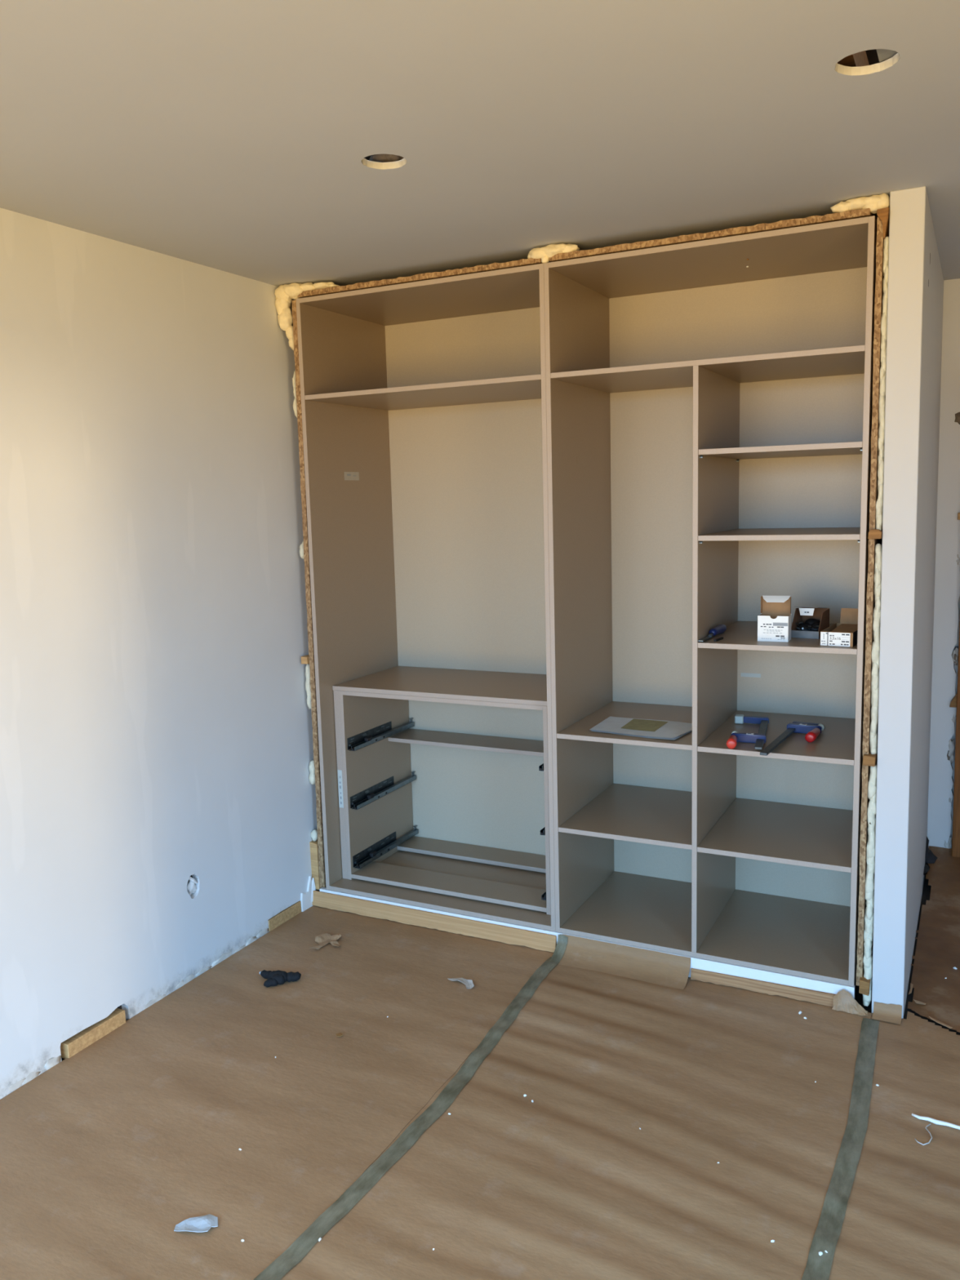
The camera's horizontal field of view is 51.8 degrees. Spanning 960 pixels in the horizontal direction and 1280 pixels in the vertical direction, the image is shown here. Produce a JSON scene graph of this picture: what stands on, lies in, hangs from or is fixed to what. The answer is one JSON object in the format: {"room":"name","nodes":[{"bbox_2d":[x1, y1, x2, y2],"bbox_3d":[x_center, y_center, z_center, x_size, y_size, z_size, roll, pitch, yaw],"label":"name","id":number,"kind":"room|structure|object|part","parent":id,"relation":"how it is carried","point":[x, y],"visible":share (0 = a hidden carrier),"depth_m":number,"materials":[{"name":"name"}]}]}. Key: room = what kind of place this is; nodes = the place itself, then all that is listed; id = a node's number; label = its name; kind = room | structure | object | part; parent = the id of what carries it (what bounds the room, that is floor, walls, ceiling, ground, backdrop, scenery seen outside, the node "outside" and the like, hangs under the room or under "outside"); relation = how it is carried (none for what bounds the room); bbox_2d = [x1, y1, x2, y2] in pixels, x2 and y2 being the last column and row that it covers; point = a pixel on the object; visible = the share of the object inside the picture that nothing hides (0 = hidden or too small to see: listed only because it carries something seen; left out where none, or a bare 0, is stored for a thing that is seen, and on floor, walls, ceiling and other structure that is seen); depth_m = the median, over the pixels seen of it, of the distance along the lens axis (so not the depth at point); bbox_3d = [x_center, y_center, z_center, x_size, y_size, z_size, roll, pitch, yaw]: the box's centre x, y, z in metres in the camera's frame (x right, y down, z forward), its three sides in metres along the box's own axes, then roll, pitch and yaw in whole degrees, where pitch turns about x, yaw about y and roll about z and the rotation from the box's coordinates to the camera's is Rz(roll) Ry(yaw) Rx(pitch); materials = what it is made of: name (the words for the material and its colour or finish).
{"room":"bedroom under construction","nodes":[
{"label":"bedroom under construction","id":0,"kind":"room"},
{"bbox_2d":[0,208,326,1099],"bbox_3d":[-1.830,0.238,1.920,0.168,2.575,6.150,2,9,27],"label":"wall","id":1,"kind":"structure","parent":0,"point":[158,808],"depth_m":3.20,"materials":[{"name":"paint"}]},
{"bbox_2d":[308,760,315,785],"bbox_3d":[-0.682,0.543,4.050,0.038,0.106,0.045,2,9,27],"label":"foam","id":2,"kind":"object","parent":1,"relation":"attached to","point":[312,775],"visible":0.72,"depth_m":4.03,"materials":[{"name":"white plastic"}]},
{"bbox_2d":[309,840,321,889],"bbox_3d":[-0.667,0.924,4.125,0.050,0.203,0.100,2,9,27],"label":"wooden block","id":3,"kind":"object","parent":1,"relation":"attached to","point":[313,845],"visible":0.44,"depth_m":4.08,"materials":[{"name":"beige wood"}]},
{"bbox_2d":[311,829,317,841],"bbox_3d":[-0.679,0.805,4.081,0.031,0.050,0.043,2,9,27],"label":"foam","id":4,"kind":"object","parent":3,"relation":"on","point":[314,833],"visible":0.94,"depth_m":4.07,"materials":[{"name":"white plastic"}]},
{"bbox_2d":[0,0,959,286],"bbox_3d":[-0.098,-1.141,1.323,4.050,0.225,7.030,2,9,27],"label":"ceiling","id":5,"kind":"structure","parent":0,"point":[277,143],"depth_m":2.19,"materials":[{"name":"paint"}]},
{"bbox_3d":[0.807,-1.156,1.919,0.070,0.004,0.700,2,9,27],"label":"backing plate","id":6,"kind":"part","parent":5,"relation":"part of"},
{"bbox_2d":[61,874,959,1167],"bbox_3d":[0.020,1.528,1.677,3.950,0.188,7.030,2,9,27],"label":"floor","id":7,"kind":"structure","parent":0,"point":[926,895],"depth_m":3.27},
{"bbox_2d":[0,890,556,1279],"bbox_3d":[-1.298,1.425,1.690,1.114,0.070,4.896,2,9,27],"label":"paper sheet","id":8,"kind":"object","parent":7,"relation":"on","point":[135,1135],"depth_m":2.79,"materials":[{"name":"brown paper"}]},
{"bbox_2d":[173,1213,217,1232],"bbox_3d":[-0.653,1.345,2.283,0.098,0.011,0.060,-1,8,2],"label":"scrap","id":9,"kind":"object","parent":8,"relation":"on","point":[203,1223],"visible":1,"depth_m":2.28,"materials":[{"name":"white paper"}]},
{"bbox_2d":[259,969,301,986],"bbox_3d":[-0.708,1.171,3.434,0.160,0.035,0.087,0,8,13],"label":"glove","id":10,"kind":"object","parent":8,"relation":"on","point":[274,978],"visible":1,"depth_m":3.43,"materials":[{"name":"black fabric"}]},
{"bbox_2d":[309,933,341,949],"bbox_3d":[-0.578,1.137,3.733,0.112,0.016,0.123,-2,8,0],"label":"paper","id":11,"kind":"object","parent":8,"relation":"on","point":[322,940],"visible":1,"depth_m":3.75,"materials":[{"name":"beige paper"}]},
{"bbox_2d":[336,1032,342,1036],"bbox_3d":[-0.440,1.231,3.081,0.020,0.004,0.019,-7,10,-36],"label":"chip","id":12,"kind":"object","parent":8,"relation":"on","point":[340,1034],"visible":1,"depth_m":3.08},
{"bbox_3d":[-0.212,1.088,3.845,1.093,0.064,0.014,2,9,27],"label":"cardboard strip","id":13,"kind":"part","parent":8,"relation":"part of","materials":[{"name":"beige cardboard"}]},
{"bbox_2d":[448,977,474,988],"bbox_3d":[-0.058,1.173,3.398,0.051,0.010,0.113,-8,10,-39],"label":"scrap","id":14,"kind":"object","parent":8,"relation":"on","point":[468,983],"visible":1,"depth_m":3.40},
{"bbox_2d":[280,934,871,1279],"bbox_3d":[-0.330,1.463,1.202,1.053,0.080,4.894,2,9,27],"label":"paper sheet","id":15,"kind":"object","parent":7,"relation":"on","point":[615,1041],"depth_m":2.54,"materials":[{"name":"brown paper"}]},
{"bbox_2d":[253,934,568,1279],"bbox_3d":[-0.790,1.442,1.430,0.105,0.076,4.890,2,9,27],"label":"tape","id":16,"kind":"object","parent":15,"relation":"on","point":[298,1250],"visible":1,"depth_m":2.58,"materials":[{"name":"grey plastic"}]},
{"bbox_3d":[0.970,1.138,3.240,0.568,0.069,0.034,2,9,27],"label":"cardboard strip","id":17,"kind":"part","parent":15,"relation":"part of","materials":[{"name":"brown cardboard"}]},
{"bbox_2d":[801,1017,879,1279],"bbox_3d":[0.134,1.518,0.949,0.085,0.010,4.850,2,9,27],"label":"tape","id":18,"kind":"object","parent":15,"relation":"attached to","point":[827,1233],"visible":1,"depth_m":2.43,"materials":[{"name":"grey plastic"}]},
{"bbox_2d":[320,887,854,999],"bbox_3d":[0.270,1.101,3.624,2.075,0.072,0.018,2,9,27],"label":"board","id":19,"kind":"object","parent":7,"relation":"on","point":[703,964],"visible":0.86,"depth_m":3.34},
{"bbox_2d":[292,257,555,931],"bbox_3d":[-0.089,-0.168,3.950,1.051,2.366,0.610,2,9,27],"label":"wardrobe carcass","id":20,"kind":"object","parent":19,"relation":"on","point":[424,402],"depth_m":4.14,"materials":[{"name":"beige laminate"}]},
{"bbox_2d":[292,370,296,398],"bbox_3d":[-0.712,-0.985,3.830,0.022,0.112,0.046,2,9,27],"label":"foam","id":21,"kind":"object","parent":20,"relation":"attached to","point":[294,375],"visible":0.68,"depth_m":3.81,"materials":[{"name":"beige plastic"}]},
{"bbox_2d":[293,398,297,417],"bbox_3d":[-0.711,-0.906,3.840,0.024,0.089,0.040,2,9,27],"label":"foam","id":22,"kind":"object","parent":20,"relation":"attached to","point":[295,404],"visible":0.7,"depth_m":3.82,"materials":[{"name":"beige plastic"}]},
{"bbox_2d":[299,540,303,559],"bbox_3d":[-0.699,-0.356,3.920,0.032,0.075,0.044,2,9,27],"label":"foam","id":23,"kind":"object","parent":20,"relation":"attached to","point":[301,546],"visible":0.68,"depth_m":3.91,"materials":[{"name":"beige plastic"}]},
{"bbox_2d":[301,654,309,664],"bbox_3d":[-0.681,0.075,3.998,0.030,0.030,0.100,2,9,27],"label":"wedge","id":24,"kind":"object","parent":20,"relation":"attached to","point":[305,659],"visible":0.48,"depth_m":3.96,"materials":[{"name":"brown wood"}]},
{"bbox_2d":[274,281,338,351],"bbox_3d":[-0.649,-1.231,3.754,0.272,0.242,0.073,1,8,16],"label":"foam","id":25,"kind":"object","parent":20,"relation":"attached to","point":[285,293],"visible":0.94,"depth_m":3.75,"materials":[{"name":"beige plastic"}]},
{"bbox_2d":[305,663,311,709],"bbox_3d":[-0.687,0.188,3.998,0.034,0.191,0.044,2,9,27],"label":"foam","id":26,"kind":"object","parent":20,"relation":"attached to","point":[308,689],"visible":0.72,"depth_m":3.98,"materials":[{"name":"white plastic"}]},
{"bbox_3d":[-0.653,-0.142,3.965,0.033,2.334,0.117,2,9,27],"label":"chipboard strip","id":27,"kind":"part","parent":20,"relation":"part of","materials":[{"name":"brown wood"}]},
{"bbox_3d":[-0.520,-0.174,4.168,0.017,2.340,0.610,2,9,27],"label":"panel","id":28,"kind":"part","parent":20,"relation":"part of","materials":[{"name":"beige laminate"}]},
{"bbox_3d":[-0.438,0.567,4.285,0.016,0.800,0.509,2,9,27],"label":"panel","id":29,"kind":"part","parent":20,"relation":"part of","materials":[{"name":"beige laminate"}]},
{"bbox_3d":[-0.418,0.411,4.261,0.030,0.020,0.480,2,9,27],"label":"slide rail","id":30,"kind":"part","parent":20,"relation":"part of","materials":[{"name":"metal"}]},
{"bbox_3d":[-0.411,0.657,4.295,0.030,0.020,0.480,2,9,27],"label":"slide rail","id":31,"kind":"part","parent":20,"relation":"part of","materials":[{"name":"metal"}]},
{"bbox_3d":[-0.404,0.909,4.331,0.030,0.020,0.480,2,9,27],"label":"slide rail","id":32,"kind":"part","parent":20,"relation":"part of","materials":[{"name":"metal"}]},
{"bbox_3d":[-0.106,-1.304,3.782,0.983,0.017,0.610,2,9,27],"label":"panel","id":33,"kind":"part","parent":20,"relation":"part of","materials":[{"name":"beige laminate"}]},
{"bbox_2d":[304,373,541,410],"bbox_3d":[-0.097,-0.950,3.829,0.983,0.017,0.601,2,9,27],"label":"shelf","id":34,"kind":"object","parent":20,"relation":"attached to","point":[523,390],"depth_m":3.80,"materials":[{"name":"beige laminate"}]},
{"bbox_3d":[-0.219,-1.296,3.567,1.000,0.020,0.115,2,9,27],"label":"chipboard strip","id":35,"kind":"part","parent":20,"relation":"part of","materials":[{"name":"brown wood"}]},
{"bbox_2d":[332,666,546,706],"bbox_3d":[-0.047,0.179,4.026,0.981,0.018,0.512,2,9,27],"label":"countertop","id":36,"kind":"structure","parent":20,"relation":"on","point":[521,688],"depth_m":3.98,"materials":[{"name":"beige laminate"}]},
{"bbox_3d":[-0.042,0.995,4.106,0.983,0.017,0.610,2,9,27],"label":"panel","id":37,"kind":"part","parent":20,"relation":"part of","materials":[{"name":"beige laminate"}]},
{"bbox_3d":[-0.036,0.576,4.082,0.981,0.818,0.512,2,9,27],"label":"drawer unit","id":38,"kind":"part","parent":20,"relation":"part of","materials":[{"name":"beige laminate"}]},
{"bbox_3d":[-0.050,0.197,4.030,0.879,0.017,0.509,2,9,27],"label":"panel","id":39,"kind":"part","parent":20,"relation":"part of","materials":[{"name":"beige laminate"}]},
{"bbox_3d":[-0.107,0.988,3.984,0.879,0.018,0.159,2,9,27],"label":"rail","id":40,"kind":"part","parent":20,"relation":"part of","materials":[{"name":"beige laminate"}]},
{"bbox_3d":[0.061,-0.196,4.210,0.983,2.306,0.008,2,9,27],"label":"panel","id":41,"kind":"part","parent":20,"relation":"part of","materials":[{"name":"beige laminate"}]},
{"bbox_3d":[0.031,0.440,4.211,0.879,0.017,0.183,2,9,27],"label":"rail","id":42,"kind":"part","parent":20,"relation":"part of","materials":[{"name":"beige laminate"}]},
{"bbox_3d":[0.053,0.939,4.298,0.879,0.018,0.146,2,9,27],"label":"rail","id":43,"kind":"part","parent":20,"relation":"part of","materials":[{"name":"beige laminate"}]},
{"bbox_3d":[0.340,0.444,3.880,0.030,0.020,0.480,2,9,27],"label":"slide rail","id":44,"kind":"part","parent":20,"relation":"part of","materials":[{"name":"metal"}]},
{"bbox_3d":[0.347,0.690,3.915,0.030,0.020,0.480,2,9,27],"label":"slide rail","id":45,"kind":"part","parent":20,"relation":"part of","materials":[{"name":"metal"}]},
{"bbox_3d":[0.354,0.942,3.950,0.030,0.020,0.480,2,9,27],"label":"slide rail","id":46,"kind":"part","parent":20,"relation":"part of","materials":[{"name":"metal"}]},
{"bbox_3d":[0.361,0.602,3.884,0.017,0.800,0.509,2,9,27],"label":"panel","id":47,"kind":"part","parent":20,"relation":"part of","materials":[{"name":"beige laminate"}]},
{"bbox_3d":[0.373,-0.135,3.720,0.017,2.340,0.610,2,9,27],"label":"panel","id":48,"kind":"part","parent":20,"relation":"part of","materials":[{"name":"beige laminate"}]},
{"bbox_2d":[543,208,884,986],"bbox_3d":[0.849,-0.128,3.479,1.049,2.366,0.610,2,9,27],"label":"wardrobe carcass","id":49,"kind":"object","parent":19,"relation":"on","point":[709,402],"depth_m":3.59,"materials":[{"name":"beige laminate"}]},
{"bbox_2d":[527,243,579,263],"bbox_3d":[0.240,-1.283,3.288,0.185,0.058,0.076,2,9,27],"label":"foam","id":50,"kind":"object","parent":49,"relation":"attached to","point":[545,252],"visible":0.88,"depth_m":3.26,"materials":[{"name":"beige plastic"}]},
{"bbox_3d":[0.388,-0.135,3.712,0.017,2.340,0.610,2,9,27],"label":"panel","id":51,"kind":"part","parent":49,"relation":"part of","materials":[{"name":"beige laminate"}]},
{"bbox_2d":[556,701,692,750],"bbox_3d":[0.623,0.308,3.657,0.485,0.017,0.598,2,9,27],"label":"shelf","id":52,"kind":"object","parent":49,"relation":"attached to","point":[578,728],"depth_m":3.69,"materials":[{"name":"beige laminate"}]},
{"bbox_2d":[558,782,692,849],"bbox_3d":[0.632,0.649,3.705,0.485,0.017,0.598,2,9,27],"label":"shelf","id":53,"kind":"object","parent":49,"relation":"attached to","point":[660,814],"depth_m":3.66,"materials":[{"name":"beige laminate"}]},
{"bbox_2d":[590,716,692,739],"bbox_3d":[0.589,0.313,3.527,0.361,0.009,0.277,2,9,27],"label":"folded plan","id":54,"kind":"object","parent":49,"relation":"on","point":[637,727],"visible":0.98,"depth_m":3.52,"materials":[{"name":"paper"}]},
{"bbox_3d":[0.870,1.034,3.648,0.992,0.017,0.610,2,9,27],"label":"panel","id":55,"kind":"part","parent":49,"relation":"part of","materials":[{"name":"beige laminate"}]},
{"bbox_2d":[550,345,865,393],"bbox_3d":[0.815,-0.912,3.370,0.992,0.017,0.601,2,9,27],"label":"shelf","id":56,"kind":"object","parent":49,"relation":"attached to","point":[840,363],"depth_m":3.31,"materials":[{"name":"beige laminate"}]},
{"bbox_3d":[0.807,-1.265,3.324,0.992,0.017,0.610,2,9,27],"label":"panel","id":57,"kind":"part","parent":49,"relation":"part of","materials":[{"name":"beige laminate"}]},
{"bbox_3d":[0.699,-1.256,3.105,0.994,0.020,0.115,2,9,27],"label":"chipboard strip","id":58,"kind":"part","parent":49,"relation":"part of","materials":[{"name":"brown wood"}]},
{"bbox_2d":[697,624,726,641],"bbox_3d":[0.784,-0.025,3.337,0.031,0.030,0.262,3,9,30],"label":"screwdriver","id":59,"kind":"object","parent":49,"relation":"on","point":[720,628],"visible":1,"depth_m":3.34,"materials":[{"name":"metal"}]},
{"bbox_3d":[0.753,-0.011,3.284,0.016,0.017,0.136,3,9,30],"label":"blade","id":60,"kind":"part","parent":59,"relation":"part of","materials":[{"name":"metal"}]},
{"bbox_3d":[0.815,-0.033,3.390,0.031,0.030,0.139,3,9,30],"label":"handle","id":61,"kind":"part","parent":59,"relation":"part of","materials":[{"name":"blue plastic"}]},
{"bbox_2d":[713,636,723,641],"bbox_3d":[0.789,-0.003,3.268,0.008,0.006,0.068,4,10,33],"label":"stub","id":62,"kind":"object","parent":49,"relation":"on","point":[721,637],"visible":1,"depth_m":3.26,"materials":[{"name":"black"}]},
{"bbox_3d":[0.974,-0.157,3.751,0.992,2.306,0.008,2,9,27],"label":"panel","id":63,"kind":"part","parent":49,"relation":"part of","materials":[{"name":"beige laminate"}]},
{"bbox_2d":[726,714,768,749],"bbox_3d":[0.922,0.313,3.390,0.122,0.032,0.426,1,8,19],"label":"clamp","id":64,"kind":"object","parent":49,"relation":"on","point":[759,739],"visible":1,"depth_m":3.31,"materials":[{"name":"metal"}]},
{"bbox_3d":[0.832,0.334,3.258,0.033,0.032,0.087,1,8,19],"label":"handle","id":65,"kind":"part","parent":64,"relation":"part of","materials":[{"name":"red plastic"}]},
{"bbox_3d":[0.898,0.328,3.304,0.113,0.028,0.031,1,8,19],"label":"sliding arm","id":66,"kind":"part","parent":64,"relation":"part of","materials":[{"name":"blue metal"}]},
{"bbox_3d":[0.989,0.288,3.571,0.104,0.022,0.028,1,8,19],"label":"fixed arm","id":67,"kind":"part","parent":64,"relation":"part of","materials":[{"name":"blue metal"}]},
{"bbox_2d":[757,595,791,642],"bbox_3d":[0.961,-0.070,3.226,0.097,0.143,0.070,2,9,25],"label":"box","id":68,"kind":"object","parent":49,"relation":"on","point":[774,621],"visible":1,"depth_m":3.21,"materials":[{"name":"white cardboard"}]},
{"bbox_2d":[760,623,785,638],"bbox_3d":[0.948,-0.029,3.200,0.077,0.046,0.001,2,9,24],"label":"print","id":69,"kind":"object","parent":68,"relation":"on","point":[763,624],"depth_m":3.20},
{"bbox_2d":[762,629,785,639],"bbox_3d":[0.949,-0.017,3.201,0.074,0.033,0.001,2,9,24],"label":"print","id":70,"kind":"object","parent":68,"relation":"attached to","point":[764,629],"depth_m":3.20},
{"bbox_3d":[0.970,-0.115,3.242,0.093,0.058,0.022,2,9,25],"label":"lid","id":71,"kind":"part","parent":68,"relation":"part of","materials":[{"name":"brown cardboard"}]},
{"bbox_2d":[773,622,787,626],"bbox_3d":[0.968,-0.050,3.187,0.046,0.011,0.001,2,9,25],"label":"print","id":72,"kind":"object","parent":68,"relation":"on","point":[774,624],"depth_m":3.19},
{"bbox_2d":[697,797,853,872],"bbox_3d":[1.083,0.673,3.479,0.489,0.017,0.598,2,9,27],"label":"shelf","id":73,"kind":"object","parent":49,"relation":"attached to","point":[817,834],"depth_m":3.44,"materials":[{"name":"beige laminate"}]},
{"bbox_2d":[697,710,855,765],"bbox_3d":[1.073,0.330,3.431,0.489,0.017,0.598,2,9,27],"label":"shelf","id":74,"kind":"object","parent":49,"relation":"attached to","point":[835,744],"depth_m":3.36,"materials":[{"name":"beige laminate"}]},
{"bbox_2d":[697,621,857,654],"bbox_3d":[1.063,-0.014,3.382,0.489,0.017,0.598,2,9,27],"label":"shelf","id":75,"kind":"object","parent":49,"relation":"attached to","point":[738,635],"depth_m":3.20,"materials":[{"name":"beige laminate"}]},
{"bbox_2d":[697,527,860,541],"bbox_3d":[1.054,-0.359,3.334,0.489,0.017,0.598,2,9,27],"label":"shelf","id":76,"kind":"object","parent":49,"relation":"attached to","point":[712,534],"depth_m":3.16,"materials":[{"name":"beige laminate"}]},
{"bbox_2d":[698,441,862,459],"bbox_3d":[1.046,-0.628,3.296,0.489,0.017,0.598,2,9,27],"label":"shelf","id":77,"kind":"object","parent":49,"relation":"attached to","point":[852,450],"depth_m":3.15,"materials":[{"name":"beige laminate"}]},
{"bbox_2d":[760,720,825,755],"bbox_3d":[1.039,0.326,3.270,0.120,0.032,0.447,3,9,31],"label":"clamp","id":78,"kind":"object","parent":49,"relation":"on","point":[812,730],"visible":1,"depth_m":3.35,"materials":[{"name":"metal"}]},
{"bbox_3d":[1.118,0.306,3.408,0.113,0.028,0.031,3,9,31],"label":"sliding arm","id":79,"kind":"part","parent":78,"relation":"part of","materials":[{"name":"blue metal"}]},
{"bbox_3d":[1.143,0.300,3.450,0.104,0.022,0.028,3,9,31],"label":"fixed arm","id":80,"kind":"part","parent":78,"relation":"part of","materials":[{"name":"blue metal"}]},
{"bbox_3d":[1.119,0.317,3.317,0.033,0.032,0.112,3,9,31],"label":"handle","id":81,"kind":"part","parent":78,"relation":"part of","materials":[{"name":"red plastic"}]},
{"bbox_2d":[791,606,829,639],"bbox_3d":[1.103,-0.063,3.306,0.096,0.098,0.121,4,10,35],"label":"box","id":82,"kind":"object","parent":49,"relation":"on","point":[807,622],"visible":0.94,"depth_m":3.30,"materials":[{"name":"brown cardboard"}]},
{"bbox_2d":[820,608,857,647],"bbox_3d":[1.164,-0.042,3.156,0.097,0.095,0.226,3,9,32],"label":"box","id":83,"kind":"object","parent":49,"relation":"on","point":[843,633],"visible":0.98,"depth_m":3.09,"materials":[{"name":"brown cardboard"}]},
{"bbox_2d":[821,632,849,645],"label":"label","id":84,"kind":"object","parent":83,"relation":"attached to","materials":[{"name":"white paper"}]},
{"bbox_2d":[830,193,889,213],"bbox_3d":[1.100,-1.250,2.862,0.162,0.051,0.072,2,9,27],"label":"foam","id":85,"kind":"object","parent":49,"relation":"attached to","point":[874,202],"visible":0.94,"depth_m":2.83,"materials":[{"name":"beige plastic"}]},
{"bbox_2d":[858,970,872,995],"bbox_3d":[1.235,1.092,3.164,0.031,0.048,0.100,2,9,27],"label":"wedge","id":86,"kind":"object","parent":49,"relation":"attached to","point":[864,984],"visible":0.7,"depth_m":3.12,"materials":[{"name":"brown wood"}]},
{"bbox_3d":[1.289,-0.096,3.259,0.017,2.340,0.610,2,9,27],"label":"panel","id":87,"kind":"part","parent":49,"relation":"part of","materials":[{"name":"beige laminate"}]},
{"bbox_3d":[1.200,-0.062,3.035,0.018,2.334,0.115,2,9,27],"label":"chipboard strip","id":88,"kind":"part","parent":49,"relation":"part of","materials":[{"name":"brown wood"}]},
{"bbox_2d":[862,751,877,766],"bbox_3d":[1.210,0.363,3.064,0.036,0.032,0.100,2,9,27],"label":"wedge","id":89,"kind":"object","parent":49,"relation":"attached to","point":[869,759],"visible":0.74,"depth_m":3.02,"materials":[{"name":"brown wood"}]},
{"bbox_2d":[867,528,882,538],"bbox_3d":[1.190,-0.320,2.968,0.037,0.028,0.100,2,9,27],"label":"wedge","id":90,"kind":"object","parent":49,"relation":"attached to","point":[873,533],"visible":0.72,"depth_m":2.92,"materials":[{"name":"brown wood"}]},
{"bbox_2d":[876,207,889,239],"bbox_3d":[1.168,-1.192,2.855,0.031,0.080,0.112,2,9,27],"label":"wedge","id":91,"kind":"object","parent":49,"relation":"attached to","point":[883,214],"visible":0.64,"depth_m":2.81,"materials":[{"name":"brown wood"}]},
{"bbox_2d":[828,1001,959,1279],"bbox_3d":[0.753,1.520,0.692,1.340,0.049,4.952,2,9,27],"label":"paper sheet","id":92,"kind":"object","parent":7,"relation":"on","point":[901,1221],"visible":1,"depth_m":2.41,"materials":[{"name":"brown paper"}]},
{"bbox_2d":[911,1113,959,1145],"bbox_3d":[1.181,1.261,2.521,0.155,0.012,0.120,2,9,27],"label":"strap","id":93,"kind":"object","parent":92,"relation":"on","point":[922,1117],"visible":1,"depth_m":2.56,"materials":[{"name":"plastic"}]},
{"bbox_2d":[907,845,959,1032],"bbox_3d":[2.173,1.074,3.385,1.254,0.090,1.548,2,9,27],"label":"paper sheet","id":94,"kind":"object","parent":7,"relation":"on","point":[935,997],"visible":0.97,"depth_m":3.54,"materials":[{"name":"brown paper"}]},
{"bbox_2d":[923,836,937,875],"bbox_3d":[1.911,0.906,4.188,0.056,0.104,0.246,2,9,27],"label":"heap","id":95,"kind":"object","parent":94,"relation":"on","point":[930,858],"visible":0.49,"depth_m":4.22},
{"bbox_2d":[871,186,943,1018],"bbox_3d":[1.588,-0.098,3.628,0.108,2.575,1.530,2,9,27],"label":"wall partition","id":96,"kind":"structure","parent":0,"point":[915,298],"depth_m":3.00,"materials":[{"name":"white paint"}]},
{"bbox_2d":[862,764,876,1006],"bbox_3d":[1.228,0.775,3.110,0.026,0.788,0.048,2,9,27],"label":"foam","id":97,"kind":"object","parent":96,"relation":"attached to","point":[872,786],"visible":0.95,"depth_m":3.09,"materials":[{"name":"white plastic"}]},
{"bbox_2d":[869,543,881,754],"bbox_3d":[1.205,0.031,3.006,0.022,0.645,0.048,2,9,27],"label":"foam","id":98,"kind":"object","parent":96,"relation":"attached to","point":[877,566],"visible":0.98,"depth_m":2.99,"materials":[{"name":"beige plastic"}]},
{"bbox_2d":[875,236,888,530],"bbox_3d":[1.183,-0.739,2.898,0.020,0.840,0.048,2,9,27],"label":"foam","id":99,"kind":"object","parent":96,"relation":"attached to","point":[879,504],"visible":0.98,"depth_m":2.88,"materials":[{"name":"beige plastic"}]},
{"bbox_2d":[927,278,959,848],"bbox_3d":[2.534,-0.172,3.969,1.650,2.575,0.158,2,9,27],"label":"wall","id":100,"kind":"structure","parent":0,"point":[947,575],"depth_m":4.17,"materials":[{"name":"paint"}]},
{"bbox_2d":[949,512,959,857],"bbox_3d":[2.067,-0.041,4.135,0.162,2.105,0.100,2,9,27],"label":"door","id":101,"kind":"structure","parent":100,"relation":"in","point":[955,702],"depth_m":4.20,"materials":[{"name":"brown wood"}]}
]}

